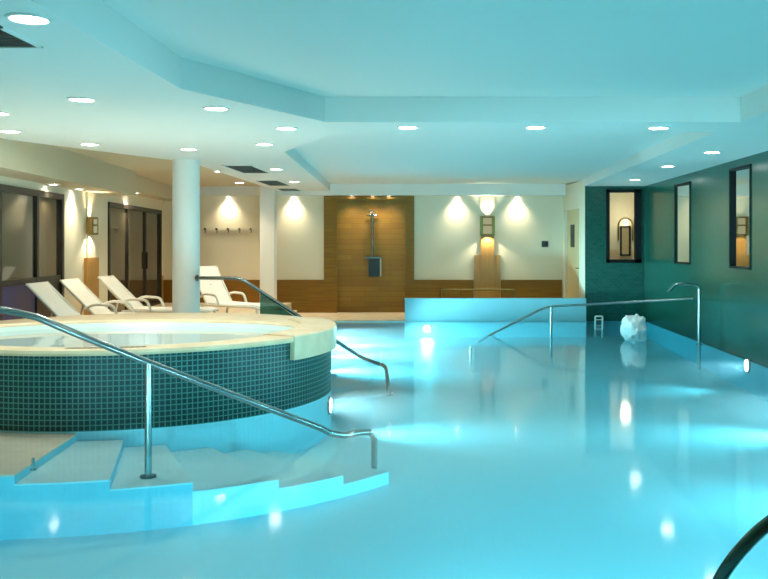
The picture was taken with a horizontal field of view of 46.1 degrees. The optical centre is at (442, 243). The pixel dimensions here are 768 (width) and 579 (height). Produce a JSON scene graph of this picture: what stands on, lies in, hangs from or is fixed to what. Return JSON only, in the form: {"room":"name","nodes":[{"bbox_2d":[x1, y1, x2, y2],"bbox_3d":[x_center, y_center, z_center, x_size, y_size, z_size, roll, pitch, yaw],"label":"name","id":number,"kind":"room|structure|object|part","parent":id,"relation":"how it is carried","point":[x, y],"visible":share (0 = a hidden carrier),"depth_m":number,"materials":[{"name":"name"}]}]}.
{"room":"indoor swimming pool","nodes":[
{"label":"indoor swimming pool","id":0,"kind":"room"},
{"bbox_2d":[0,176,162,314],"bbox_3d":[-5.546,0.270,8.989,0.251,3.800,24.086,0,0,-5],"label":"wall","id":1,"kind":"structure","parent":0,"point":[74,200],"depth_m":14.65,"materials":[{"name":"beige paint"}]},
{"bbox_2d":[0,184,63,320],"bbox_3d":[-5.708,0.290,11.836,0.150,2.100,3.894,0,0,-5],"label":"window","id":2,"kind":"structure","parent":1,"relation":"in","point":[31,220],"depth_m":12.43,"materials":[{"name":"black glass"}]},
{"bbox_3d":[-5.703,-0.095,12.068,0.010,1.210,1.305,0,0,-5],"label":"pane","id":3,"kind":"part","parent":2,"relation":"part of","materials":[{"name":"clear glass"}]},
{"bbox_3d":[-5.700,0.900,12.069,0.015,0.780,1.305,0,0,-5],"label":"panel","id":4,"kind":"part","parent":2,"relation":"part of","materials":[{"name":"blue"}]},
{"bbox_3d":[-5.800,-0.095,13.213,0.010,1.210,0.994,0,0,-5],"label":"pane","id":5,"kind":"part","parent":2,"relation":"part of","materials":[{"name":"clear glass"}]},
{"bbox_3d":[-5.798,0.900,13.214,0.015,0.780,0.994,0,0,-5],"label":"panel","id":6,"kind":"part","parent":2,"relation":"part of","materials":[{"name":"black glass"}]},
{"bbox_2d":[0,138,135,194],"bbox_3d":[-5.252,-1.200,10.072,0.521,0.660,12.144,0,0,-5],"label":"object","id":7,"kind":"structure","parent":1,"relation":"attached to","point":[34,162],"depth_m":12.33,"materials":[{"name":"beige paint"}]},
{"bbox_2d":[86,192,95,257],"bbox_3d":[-5.931,-0.320,15.166,0.030,1.100,0.432,0,0,-5],"label":"trim panel","id":8,"kind":"object","parent":1,"relation":"attached to","point":[90,196],"visible":0.79,"depth_m":15.09,"materials":[{"name":"beige paint"}]},
{"bbox_2d":[86,217,97,234],"bbox_3d":[-5.836,-0.300,15.026,0.136,0.292,0.340,0,0,-5],"label":"wall sconce","id":9,"kind":"object","parent":8,"relation":"attached to","point":[91,222],"visible":1,"depth_m":14.87,"materials":[{"name":"gold metal"}]},
{"bbox_3d":[-5.842,-0.300,14.890,0.100,0.286,0.070,0,0,-5],"label":"plate","id":10,"kind":"part","parent":9,"relation":"part of","materials":[{"name":"gold metal"}]},
{"bbox_3d":[-5.830,-0.300,15.026,0.102,0.260,0.210,0,0,-5],"label":"lamp shade","id":11,"kind":"part","parent":9,"relation":"part of","materials":[{"name":"white glass"}]},
{"bbox_2d":[84,257,98,314],"bbox_3d":[-5.921,0.785,15.167,0.050,1.110,0.672,0,0,-5],"label":"trim","id":12,"kind":"structure","parent":1,"relation":"attached to","point":[91,265],"depth_m":15.08,"materials":[{"name":"brown wood"}]},
{"bbox_2d":[108,202,161,311],"bbox_3d":[-6.250,0.290,18.272,0.160,2.100,4.165,0,0,-5],"label":"door","id":13,"kind":"structure","parent":1,"relation":"in","point":[134,232],"depth_m":18.12,"materials":[{"name":"brown glass"}]},
{"bbox_3d":[-6.114,0.295,16.908,0.010,1.990,1.285,0,0,-5],"label":"pane","id":14,"kind":"part","parent":13,"relation":"part of","materials":[{"name":"clear glass"}]},
{"bbox_3d":[-6.228,0.295,18.248,0.010,1.990,1.405,0,0,-5],"label":"pane","id":15,"kind":"part","parent":13,"relation":"part of","materials":[{"name":"clear glass"}]},
{"bbox_3d":[-6.240,0.345,18.952,0.025,0.350,0.060,0,0,-5],"label":"handle","id":16,"kind":"part","parent":13,"relation":"part of","materials":[{"name":"black metal"}]},
{"bbox_3d":[-6.344,0.295,19.613,0.010,1.990,1.335,0,0,-5],"label":"pane","id":17,"kind":"part","parent":13,"relation":"part of","materials":[{"name":"clear glass"}]},
{"bbox_2d":[136,175,171,200],"bbox_3d":[-6.070,-1.260,18.514,0.320,0.540,4.817,0,0,-5],"label":"trim","id":18,"kind":"structure","parent":1,"relation":"attached to","point":[149,188],"depth_m":18.40,"materials":[{"name":"beige paint"}]},
{"bbox_2d":[162,275,163,301],"bbox_3d":[-6.386,1.040,20.466,0.020,0.660,0.191,0,0,-5],"label":"trim","id":19,"kind":"structure","parent":1,"relation":"attached to","point":[162,275],"depth_m":20.56,"materials":[{"name":"brown wood"}]},
{"bbox_2d":[53,145,259,185],"bbox_3d":[-5.310,-1.415,15.450,3.180,0.230,10.200,0,0,0],"label":"ceiling","id":20,"kind":"structure","parent":0,"point":[160,170],"depth_m":15.50,"materials":[{"name":"beige paint"}]},
{"bbox_2d":[152,303,296,315],"bbox_3d":[-4.900,2.055,15.800,4.600,1.430,9.600,0,0,0],"label":"floor","id":21,"kind":"structure","parent":0,"point":[289,305],"depth_m":18.41,"materials":[{"name":"beige tile"}]},
{"bbox_2d":[25,281,80,316],"bbox_3d":[-4.760,0.931,12.260,1.571,0.823,0.660,0,0,0],"label":"sun lounger","id":22,"kind":"object","parent":21,"relation":"on","point":[45,292],"visible":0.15,"depth_m":12.25,"materials":[{"name":"white"}]},
{"bbox_2d":[59,278,134,314],"bbox_3d":[-4.725,0.931,13.500,1.801,0.823,0.724,0,0,0],"label":"sun lounger","id":23,"kind":"object","parent":21,"relation":"on","point":[76,287],"visible":0.54,"depth_m":13.49,"materials":[{"name":"white plastic"}]},
{"bbox_3d":[-5.347,0.801,13.500,0.557,0.562,0.654,0,0,0],"label":"backrest frame","id":24,"kind":"part","parent":23,"relation":"part of","materials":[{"name":"white plastic"}]},
{"bbox_3d":[-5.351,0.797,13.500,0.541,0.541,0.590,0,0,0],"label":"backrest","id":25,"kind":"part","parent":23,"relation":"part of","materials":[{"name":"white fabric"}]},
{"bbox_3d":[-4.990,0.975,13.160,0.520,0.225,0.044,0,0,0],"label":"armrest","id":26,"kind":"part","parent":23,"relation":"part of","materials":[{"name":"white plastic"}]},
{"bbox_3d":[-4.455,1.067,13.500,1.250,0.055,0.590,0,0,0],"label":"seat","id":27,"kind":"part","parent":23,"relation":"part of","materials":[{"name":"white plastic"}]},
{"bbox_3d":[-4.990,0.975,13.840,0.520,0.225,0.044,0,0,0],"label":"armrest","id":28,"kind":"part","parent":23,"relation":"part of","materials":[{"name":"white plastic"}]},
{"bbox_2d":[97,275,218,312],"bbox_3d":[-4.645,0.931,14.750,1.801,0.823,0.724,0,0,0],"label":"sun lounger","id":29,"kind":"object","parent":21,"relation":"on","point":[111,283],"visible":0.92,"depth_m":14.65,"materials":[{"name":"white plastic"}]},
{"bbox_3d":[-5.267,0.801,14.750,0.557,0.562,0.654,0,0,0],"label":"backrest frame","id":30,"kind":"part","parent":29,"relation":"part of","materials":[{"name":"white plastic"}]},
{"bbox_3d":[-5.271,0.797,14.750,0.541,0.541,0.590,0,0,0],"label":"backrest","id":31,"kind":"part","parent":29,"relation":"part of","materials":[{"name":"white fabric"}]},
{"bbox_3d":[-4.910,0.975,14.410,0.520,0.225,0.044,0,0,0],"label":"armrest","id":32,"kind":"part","parent":29,"relation":"part of","materials":[{"name":"white plastic"}]},
{"bbox_3d":[-4.910,0.975,15.090,0.520,0.225,0.044,0,0,0],"label":"armrest","id":33,"kind":"part","parent":29,"relation":"part of","materials":[{"name":"white plastic"}]},
{"bbox_3d":[-4.455,1.095,14.750,1.422,0.069,0.660,0,0,0],"label":"frame","id":34,"kind":"part","parent":29,"relation":"part of","materials":[{"name":"white"}]},
{"bbox_3d":[-4.375,1.067,14.750,1.250,0.055,0.590,0,0,0],"label":"seat","id":35,"kind":"part","parent":29,"relation":"part of","materials":[{"name":"white plastic"}]},
{"bbox_2d":[172,159,199,312],"bbox_3d":[-3.670,0.005,12.860,0.380,2.670,0.380,0,0,0],"label":"column","id":36,"kind":"structure","parent":21,"relation":"on","point":[185,172],"depth_m":12.69,"materials":[{"name":"white paint"}]},
{"bbox_2d":[195,275,392,395],"bbox_3d":[-2.011,1.228,12.613,2.923,1.587,0.619,0,0,15],"label":"handrail","id":37,"kind":"object","parent":36,"relation":"attached to","point":[267,302],"visible":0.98,"depth_m":12.59,"materials":[{"name":"silver metal"}]},
{"bbox_3d":[-2.320,1.255,12.600,0.480,1.130,0.012,0,0,0],"label":"glass panel","id":38,"kind":"part","parent":37,"relation":"part of","materials":[{"name":"green glass"}]},
{"bbox_2d":[200,266,281,313],"bbox_3d":[-3.666,0.871,15.983,1.680,0.944,0.724,0,0,32],"label":"sun lounger","id":39,"kind":"object","parent":21,"relation":"on","point":[215,293],"visible":0.76,"depth_m":16.26,"materials":[{"name":"white plastic"}]},
{"bbox_3d":[-4.121,0.975,15.863,0.520,0.225,0.044,0,0,32],"label":"armrest","id":40,"kind":"part","parent":39,"relation":"part of","materials":[{"name":"white plastic"}]},
{"bbox_3d":[-4.201,0.734,16.311,0.424,0.658,0.590,0,0,32],"label":"backrest","id":41,"kind":"part","parent":39,"relation":"part of","materials":[{"name":"white fabric"}]},
{"bbox_3d":[-4.195,0.739,16.307,0.438,0.680,0.654,0,0,32],"label":"backrest frame","id":42,"kind":"part","parent":39,"relation":"part of","materials":[{"name":"white plastic"}]},
{"bbox_3d":[-3.555,1.095,15.915,1.422,0.069,0.660,0,0,32],"label":"frame","id":43,"kind":"part","parent":39,"relation":"part of","materials":[{"name":"white plastic"}]},
{"bbox_3d":[-3.765,0.975,16.443,0.520,0.225,0.044,0,0,32],"label":"armrest","id":44,"kind":"part","parent":39,"relation":"part of","materials":[{"name":"white plastic"}]},
{"bbox_3d":[-3.487,1.067,15.873,1.250,0.055,0.590,0,0,32],"label":"seat","id":45,"kind":"part","parent":39,"relation":"part of","materials":[{"name":"white fabric"}]},
{"bbox_2d":[260,185,276,299],"bbox_3d":[-3.860,0.020,19.900,0.320,2.700,0.300,0,0,0],"label":"column","id":46,"kind":"structure","parent":21,"relation":"on","point":[268,197],"depth_m":19.75,"materials":[{"name":"white paint"}]},
{"bbox_2d":[0,0,767,190],"bbox_3d":[-1.100,-1.415,9.000,13.000,0.430,24.000,0,0,0],"label":"ceiling","id":47,"kind":"structure","parent":0,"point":[471,75],"depth_m":7.63,"materials":[{"name":"white paint"}]},
{"bbox_2d":[0,111,10,115],"bbox_3d":[-4.080,-1.194,8.240,0.236,0.012,0.236,0,0,0],"label":"recessed light","id":48,"kind":"object","parent":47,"relation":"in","point":[1,113],"visible":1,"depth_m":8.25,"materials":[{"name":"white paint"}]},
{"bbox_2d":[0,130,21,132],"bbox_3d":[-4.600,-1.194,9.560,0.236,0.012,0.236,0,0,0],"label":"recessed light","id":49,"kind":"object","parent":47,"relation":"in","point":[2,131],"visible":1,"depth_m":9.55,"materials":[{"name":"white paint"}]},
{"bbox_2d":[0,26,42,48],"bbox_3d":[-2.915,-1.194,5.210,0.970,0.012,0.520,0,0,0],"label":"ceiling vent","id":50,"kind":"object","parent":47,"relation":"in","point":[9,39],"visible":1,"depth_m":5.30,"materials":[{"name":"black metal"}]},
{"bbox_2d":[4,12,52,24],"bbox_3d":[-2.200,-1.194,4.780,0.236,0.012,0.236,0,0,0],"label":"recessed light","id":51,"kind":"object","parent":47,"relation":"in","point":[18,17],"visible":1,"depth_m":4.77,"materials":[{"name":"white paint"}]},
{"bbox_2d":[66,97,96,101],"bbox_3d":[-2.990,-1.194,7.450,0.236,0.012,0.236,0,0,0],"label":"recessed light","id":52,"kind":"object","parent":47,"relation":"in","point":[75,99],"visible":1,"depth_m":7.44,"materials":[{"name":"white paint"}]},
{"bbox_2d":[79,143,99,145],"bbox_3d":[-4.240,-1.194,10.800,0.236,0.012,0.236,0,0,0],"label":"recessed light","id":53,"kind":"object","parent":47,"relation":"in","point":[85,144],"visible":1,"depth_m":10.80,"materials":[{"name":"white paint"}]},
{"bbox_2d":[179,148,197,150],"bbox_3d":[-3.210,-1.194,11.370,0.236,0.012,0.236,0,0,0],"label":"recessed light","id":54,"kind":"object","parent":47,"relation":"in","point":[184,149],"visible":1,"depth_m":11.37,"materials":[{"name":"white paint"}]},
{"bbox_2d":[203,106,229,110],"bbox_3d":[-2.000,-1.194,7.940,0.236,0.012,0.236,0,0,0],"label":"recessed light","id":55,"kind":"object","parent":47,"relation":"in","point":[211,108],"visible":1,"depth_m":7.93,"materials":[{"name":"white paint"}]},
{"bbox_2d":[222,165,269,172],"bbox_3d":[-3.130,-1.194,14.400,0.460,0.012,1.460,0,0,0],"label":"ceiling vent","id":56,"kind":"object","parent":47,"relation":"in","point":[240,168],"visible":1,"depth_m":14.19,"materials":[{"name":"grey metal"}]},
{"bbox_2d":[255,143,274,145],"bbox_3d":[-2.140,-1.194,10.800,0.236,0.012,0.236,0,0,0],"label":"recessed light","id":57,"kind":"object","parent":47,"relation":"in","point":[259,144],"visible":1,"depth_m":10.80,"materials":[{"name":"white paint"}]},
{"bbox_2d":[254,180,290,185],"bbox_3d":[-3.325,-1.194,17.640,0.450,0.012,1.520,0,0,0],"label":"ceiling vent","id":58,"kind":"object","parent":47,"relation":"in","point":[266,182],"visible":1,"depth_m":17.42,"materials":[{"name":"grey metal"}]},
{"bbox_2d":[275,127,297,129],"bbox_3d":[-1.620,-1.194,9.310,0.236,0.012,0.236,0,0,0],"label":"recessed light","id":59,"kind":"object","parent":47,"relation":"in","point":[278,128],"visible":1,"depth_m":9.30,"materials":[{"name":"white paint"}]},
{"bbox_2d":[274,188,302,190],"bbox_3d":[-3.385,-1.194,19.775,0.470,0.012,0.950,0,0,0],"label":"ceiling vent","id":60,"kind":"object","parent":47,"relation":"in","point":[280,189],"visible":1,"depth_m":19.66,"materials":[{"name":"grey metal"}]},
{"bbox_2d":[397,125,418,128],"bbox_3d":[-0.360,-1.194,9.230,0.236,0.012,0.236,0,0,0],"label":"recessed light","id":61,"kind":"object","parent":47,"relation":"in","point":[406,126],"visible":1,"depth_m":9.22,"materials":[{"name":"white paint"}]},
{"bbox_2d":[524,125,546,128],"bbox_3d":[0.950,-1.194,9.230,0.236,0.012,0.236,0,0,0],"label":"recessed light","id":62,"kind":"object","parent":47,"relation":"in","point":[535,126],"visible":1,"depth_m":9.22,"materials":[{"name":"white paint"}]},
{"bbox_2d":[647,126,669,129],"bbox_3d":[2.220,-1.194,9.280,0.236,0.012,0.236,0,0,0],"label":"recessed light","id":63,"kind":"object","parent":47,"relation":"in","point":[653,127],"visible":1,"depth_m":9.26,"materials":[{"name":"white paint"}]},
{"bbox_2d":[703,151,720,153],"bbox_3d":[3.510,-1.194,11.740,0.236,0.012,0.236,0,0,0],"label":"recessed light","id":64,"kind":"object","parent":47,"relation":"in","point":[706,152],"visible":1,"depth_m":11.74,"materials":[{"name":"white paint"}]},
{"bbox_2d":[0,345,767,578],"bbox_3d":[-0.210,1.995,10.650,8.780,0.190,16.100,0,0,0],"label":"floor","id":65,"kind":"structure","parent":0,"point":[579,462],"depth_m":7.85,"materials":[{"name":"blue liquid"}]},
{"bbox_2d":[0,312,336,453],"bbox_3d":[-3.335,1.534,9.860,4.301,1.272,4.290,0,0,0],"label":"hot tub","id":66,"kind":"object","parent":65,"relation":"on","point":[90,393],"visible":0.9,"depth_m":8.11,"materials":[{"name":"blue tile"}]},
{"bbox_2d":[65,346,145,348],"bbox_3d":[-2.960,0.915,7.905,0.685,0.013,0.118,0,0,-11],"label":"grille","id":67,"kind":"object","parent":66,"relation":"attached to","point":[124,347],"depth_m":7.90,"materials":[{"name":"grey"}]},
{"bbox_2d":[0,327,282,346],"bbox_3d":[-3.340,0.995,9.400,3.480,0.001,2.880,0,0,0],"label":"water","id":68,"kind":"object","parent":66,"relation":"in","point":[117,336],"visible":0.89,"depth_m":9.79,"materials":[{"name":"white liquid"}]},
{"bbox_2d":[327,396,331,414],"bbox_3d":[-1.228,1.755,9.786,0.026,0.200,0.200,0,0,2],"label":"lamp","id":69,"kind":"object","parent":66,"relation":"attached to","point":[329,404],"visible":1,"depth_m":9.74,"materials":[{"name":"silver metal"}]},
{"bbox_2d":[0,432,388,538],"bbox_3d":[-2.562,1.903,7.393,4.261,0.535,1.826,0,0,-18],"label":"steps","id":70,"kind":"structure","parent":65,"relation":"on","point":[76,488],"depth_m":6.83,"materials":[{"name":"tile"}]},
{"bbox_2d":[30,458,35,470],"bbox_3d":[-2.960,1.590,6.500,0.044,0.090,0.044,0,0,0],"label":"post","id":71,"kind":"object","parent":70,"relation":"on","point":[33,459],"visible":1,"depth_m":6.49,"materials":[{"name":"silver metal"}]},
{"bbox_2d":[0,307,376,478],"bbox_3d":[-2.392,1.021,7.112,4.056,2.138,0.743,0,0,-18],"label":"handrail","id":72,"kind":"object","parent":70,"relation":"on","point":[149,364],"visible":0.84,"depth_m":6.83,"materials":[{"name":"silver metal"}]},
{"bbox_3d":[-2.239,1.335,6.834,0.052,0.870,0.052,0,0,0],"label":"post","id":73,"kind":"part","parent":72,"relation":"part of","materials":[{"name":"silver metal"}]},
{"bbox_2d":[331,373,393,403],"bbox_3d":[-2.325,1.903,12.310,3.292,0.535,1.596,0,0,23],"label":"steps","id":74,"kind":"structure","parent":65,"relation":"on","point":[342,390],"depth_m":12.03,"materials":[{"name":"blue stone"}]},
{"bbox_2d":[468,347,472,371],"bbox_3d":[0.430,1.791,14.000,0.088,0.381,0.088,0,0,0],"label":"post","id":75,"kind":"object","parent":65,"relation":"on","point":[470,348],"visible":1,"depth_m":13.99,"materials":[{"name":"silver metal"}]},
{"bbox_2d":[336,321,720,350],"bbox_3d":[-0.210,2.035,10.650,8.800,0.870,16.120,0,0,0],"label":"pool water","id":76,"kind":"object","parent":65,"relation":"in","point":[607,334],"visible":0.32,"depth_m":15.74,"materials":[{"name":"blue liquid"}]},
{"bbox_2d":[620,314,646,340],"bbox_3d":[3.168,1.406,14.895,0.423,0.508,0.578,0,0,0],"label":"plume","id":77,"kind":"object","parent":76,"relation":"in","point":[633,327],"visible":0.97,"depth_m":14.73,"materials":[{"name":"white liquid"}]},
{"bbox_2d":[594,315,602,322],"bbox_3d":[3.170,1.691,18.300,0.185,0.478,0.036,0,0,0],"label":"loop","id":78,"kind":"object","parent":65,"relation":"on","point":[595,319],"visible":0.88,"depth_m":18.28,"materials":[{"name":"white metal"}]},
{"bbox_2d":[667,282,702,369],"bbox_3d":[3.777,1.284,14.050,0.547,1.371,0.100,0,0,0],"label":"spout","id":79,"kind":"object","parent":65,"relation":"on","point":[699,344],"visible":1,"depth_m":14.04,"materials":[{"name":"silver metal"}]},
{"bbox_2d":[712,515,767,578],"bbox_3d":[1.180,1.429,2.823,0.115,1.291,1.266,0,0,-43],"label":"handrail","id":80,"kind":"object","parent":65,"relation":"on","point":[759,530],"visible":1,"depth_m":2.96,"materials":[{"name":"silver metal"}]},
{"bbox_2d":[163,193,633,311],"bbox_3d":[-0.900,0.270,20.700,12.600,3.800,0.200,0,0,0],"label":"wall","id":81,"kind":"structure","parent":0,"point":[447,238],"depth_m":20.60,"materials":[{"name":"beige paint"}]},
{"bbox_2d":[202,228,255,232],"bbox_3d":[-4.900,-0.312,20.543,1.240,0.116,0.115,0,0,0],"label":"coat rack","id":82,"kind":"object","parent":81,"relation":"attached to","point":[205,229],"visible":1,"depth_m":20.58,"materials":[{"name":"beige paint"}]},
{"bbox_3d":[-4.900,-0.340,20.590,1.240,0.060,0.020,0,0,0],"label":"rail","id":83,"kind":"part","parent":82,"relation":"part of","materials":[{"name":"beige paint"}]},
{"bbox_2d":[163,280,323,312],"bbox_3d":[-4.660,1.205,20.575,3.880,0.770,0.050,0,0,0],"label":"trim","id":84,"kind":"structure","parent":81,"relation":"attached to","point":[305,296],"depth_m":20.57,"materials":[{"name":"brown wood"}]},
{"bbox_2d":[324,196,413,312],"bbox_3d":[-1.690,0.247,20.562,2.060,2.685,0.075,0,0,0],"label":"trim","id":85,"kind":"structure","parent":81,"relation":"attached to","point":[330,202],"depth_m":20.54,"materials":[{"name":"brown wood"}]},
{"bbox_2d":[365,210,380,276],"bbox_3d":[-1.605,-0.019,20.560,0.370,1.537,0.320,0,0,0],"label":"shower","id":86,"kind":"object","parent":81,"relation":"attached to","point":[374,264],"visible":1,"depth_m":20.66,"materials":[{"name":"silver metal"}]},
{"bbox_3d":[-1.580,0.550,20.690,0.260,0.400,0.060,0,0,0],"label":"control panel","id":87,"kind":"part","parent":86,"relation":"part of","materials":[{"name":"grey metal"}]},
{"bbox_2d":[200,184,565,195],"bbox_3d":[-2.115,-1.316,20.450,9.770,0.428,0.300,0,0,0],"label":"trim","id":88,"kind":"structure","parent":81,"relation":"attached to","point":[335,189],"depth_m":20.30,"materials":[{"name":"white paint"}]},
{"bbox_2d":[414,280,473,297],"bbox_3d":[0.020,1.205,20.575,1.360,0.770,0.050,0,0,0],"label":"trim","id":89,"kind":"structure","parent":81,"relation":"attached to","point":[422,288],"depth_m":20.57,"materials":[{"name":"brown wood"}]},
{"bbox_2d":[474,236,499,297],"bbox_3d":[1.015,0.700,20.558,0.590,1.780,0.085,0,0,0],"label":"trim","id":90,"kind":"structure","parent":81,"relation":"attached to","point":[487,264],"depth_m":20.52,"materials":[{"name":"brown wood"}]},
{"bbox_2d":[481,196,493,235],"bbox_3d":[1.015,-0.645,20.585,0.310,0.910,0.030,0,0,0],"label":"trim panel","id":91,"kind":"object","parent":81,"relation":"attached to","point":[487,202],"visible":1,"depth_m":20.57,"materials":[{"name":"beige paint"}]},
{"bbox_2d":[480,216,494,235],"bbox_3d":[1.010,-0.410,20.447,0.340,0.440,0.136,0,0,0],"label":"wall sconce","id":92,"kind":"object","parent":91,"relation":"attached to","point":[487,223],"visible":1,"depth_m":20.42,"materials":[{"name":"green glass"}]},
{"bbox_3d":[0.875,-0.410,20.465,0.070,0.440,0.100,0,0,0],"label":"plate","id":93,"kind":"part","parent":92,"relation":"part of","materials":[{"name":"gold metal"}]},
{"bbox_3d":[1.010,-0.410,20.441,0.210,0.400,0.102,0,0,0],"label":"lamp shade","id":94,"kind":"part","parent":92,"relation":"part of","materials":[{"name":"white glass"}]},
{"bbox_3d":[1.145,-0.410,20.465,0.070,0.440,0.100,0,0,0],"label":"plate","id":95,"kind":"part","parent":92,"relation":"part of","materials":[{"name":"green glass"}]},
{"bbox_2d":[501,280,561,297],"bbox_3d":[2.020,1.205,20.575,1.400,0.770,0.050,0,0,0],"label":"trim","id":96,"kind":"structure","parent":81,"relation":"attached to","point":[523,288],"depth_m":20.57,"materials":[{"name":"brown wood"}]},
{"bbox_2d":[542,241,547,246],"bbox_3d":[2.330,0.000,20.573,0.150,0.140,0.055,0,0,0],"label":"wall thermostat","id":97,"kind":"object","parent":81,"relation":"attached to","point":[544,243],"visible":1,"depth_m":20.56,"materials":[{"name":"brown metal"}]},
{"bbox_2d":[618,217,632,240],"bbox_3d":[4.170,-0.344,20.524,0.356,0.528,0.108,0,0,0],"label":"lamp","id":98,"kind":"object","parent":81,"relation":"attached to","point":[625,218],"visible":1,"depth_m":20.54,"materials":[{"name":"gold metal"}]},
{"bbox_2d":[620,226,630,255],"bbox_3d":[4.170,-0.070,20.575,0.240,0.680,0.050,0,0,0],"label":"mirror","id":99,"kind":"object","parent":81,"relation":"attached to","point":[625,231],"visible":1,"depth_m":20.58,"materials":[{"name":"black mirror"}]},
{"bbox_3d":[4.170,-0.070,20.587,0.180,0.640,0.015,0,0,0],"label":"glass","id":100,"kind":"part","parent":99,"relation":"part of","materials":[{"name":"white mirror"}]},
{"bbox_2d":[298,312,586,321],"bbox_3d":[-0.255,2.170,17.125,6.410,1.200,7.250,0,0,0],"label":"floor","id":101,"kind":"structure","parent":0,"point":[339,316],"depth_m":19.49,"materials":[{"name":"beige tile"}]},
{"bbox_2d":[440,289,515,297],"bbox_3d":[0.755,1.271,19.500,1.645,0.597,0.036,0,0,0],"label":"handrail","id":102,"kind":"object","parent":101,"relation":"on","point":[441,290],"visible":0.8,"depth_m":19.49,"materials":[{"name":"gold metal"}]},
{"bbox_2d":[404,298,585,321],"bbox_3d":[1.070,1.942,18.520,3.720,1.655,0.220,0,0,0],"label":"wall","id":103,"kind":"structure","parent":0,"point":[416,309],"depth_m":18.42,"materials":[{"name":"blue tile"}]},
{"bbox_2d":[335,321,767,401],"bbox_3d":[-0.210,2.080,10.650,8.780,0.980,16.100,0,0,0],"label":"wall","id":104,"kind":"structure","parent":0,"point":[727,366],"depth_m":12.96,"materials":[{"name":"blue tile"}]},
{"bbox_2d":[489,296,694,357],"bbox_3d":[2.392,1.411,15.390,3.681,1.091,0.149,0,0,13],"label":"handrail","id":105,"kind":"object","parent":104,"relation":"attached to","point":[692,298],"visible":0.9,"depth_m":15.37,"materials":[{"name":"silver metal"}]},
{"bbox_3d":[1.860,1.518,15.460,0.040,0.876,0.039,0,0,0],"label":"post","id":106,"kind":"part","parent":105,"relation":"part of","materials":[{"name":"silver metal"}]},
{"bbox_3d":[2.388,1.319,15.393,3.672,0.857,0.123,0,0,14],"label":"rail","id":107,"kind":"part","parent":105,"relation":"part of","materials":[{"name":"silver metal"}]},
{"bbox_2d":[744,358,749,372],"bbox_3d":[4.155,1.665,12.300,0.026,0.200,0.200,0,0,0],"label":"lamp","id":108,"kind":"object","parent":104,"relation":"attached to","point":[747,362],"visible":1,"depth_m":12.26,"materials":[{"name":"white glass"}]},
{"bbox_2d":[563,181,584,297],"bbox_3d":[2.920,0.420,19.657,0.140,3.500,1.910,0,0,-6],"label":"wall","id":109,"kind":"structure","parent":0,"point":[575,192],"depth_m":19.06,"materials":[{"name":"beige paint"}]},
{"bbox_2d":[564,205,580,297],"bbox_3d":[2.887,0.370,19.770,0.141,2.400,1.420,0,0,-6],"label":"door","id":110,"kind":"structure","parent":109,"relation":"in","point":[572,214],"depth_m":19.94,"materials":[{"name":"beige paint"}]},
{"bbox_3d":[2.868,-0.180,19.929,0.015,0.500,0.320,0,0,-6],"label":"vision panel","id":111,"kind":"part","parent":110,"relation":"part of","materials":[{"name":"grey glass"}]},
{"bbox_2d":[585,186,643,320],"bbox_3d":[3.565,0.720,18.800,1.230,4.100,0.200,0,0,0],"label":"wall","id":112,"kind":"structure","parent":0,"point":[604,282],"depth_m":18.70,"materials":[{"name":"green tile"}]},
{"bbox_2d":[606,190,641,262],"bbox_3d":[3.755,-0.370,18.735,0.730,1.520,0.130,0,0,0],"label":"window","id":113,"kind":"structure","parent":112,"relation":"in","point":[637,193],"depth_m":18.67,"materials":[{"name":"black"}]},
{"bbox_2d":[644,151,767,367],"bbox_3d":[4.280,0.720,7.950,0.200,4.100,21.900,0,0,0],"label":"wall","id":114,"kind":"structure","parent":0,"point":[734,302],"depth_m":13.91,"materials":[{"name":"green tile"}]},
{"bbox_2d":[674,181,689,264],"bbox_3d":[4.232,-0.355,15.710,0.135,1.410,1.020,0,0,0],"label":"wall mirror","id":115,"kind":"object","parent":114,"relation":"attached to","point":[681,191],"visible":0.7,"depth_m":15.85,"materials":[{"name":"black mirror"}]},
{"bbox_2d":[729,164,750,269],"bbox_3d":[4.232,-0.370,12.660,0.135,1.440,0.900,0,0,0],"label":"wall mirror","id":116,"kind":"object","parent":114,"relation":"attached to","point":[739,177],"visible":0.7,"depth_m":12.78,"materials":[{"name":"black mirror"}]},
{"bbox_3d":[4.235,-0.370,12.662,0.010,1.400,0.860,0,0,-2],"label":"mirror pane","id":117,"kind":"part","parent":116,"relation":"part of","materials":[{"name":"white"}]}
]}

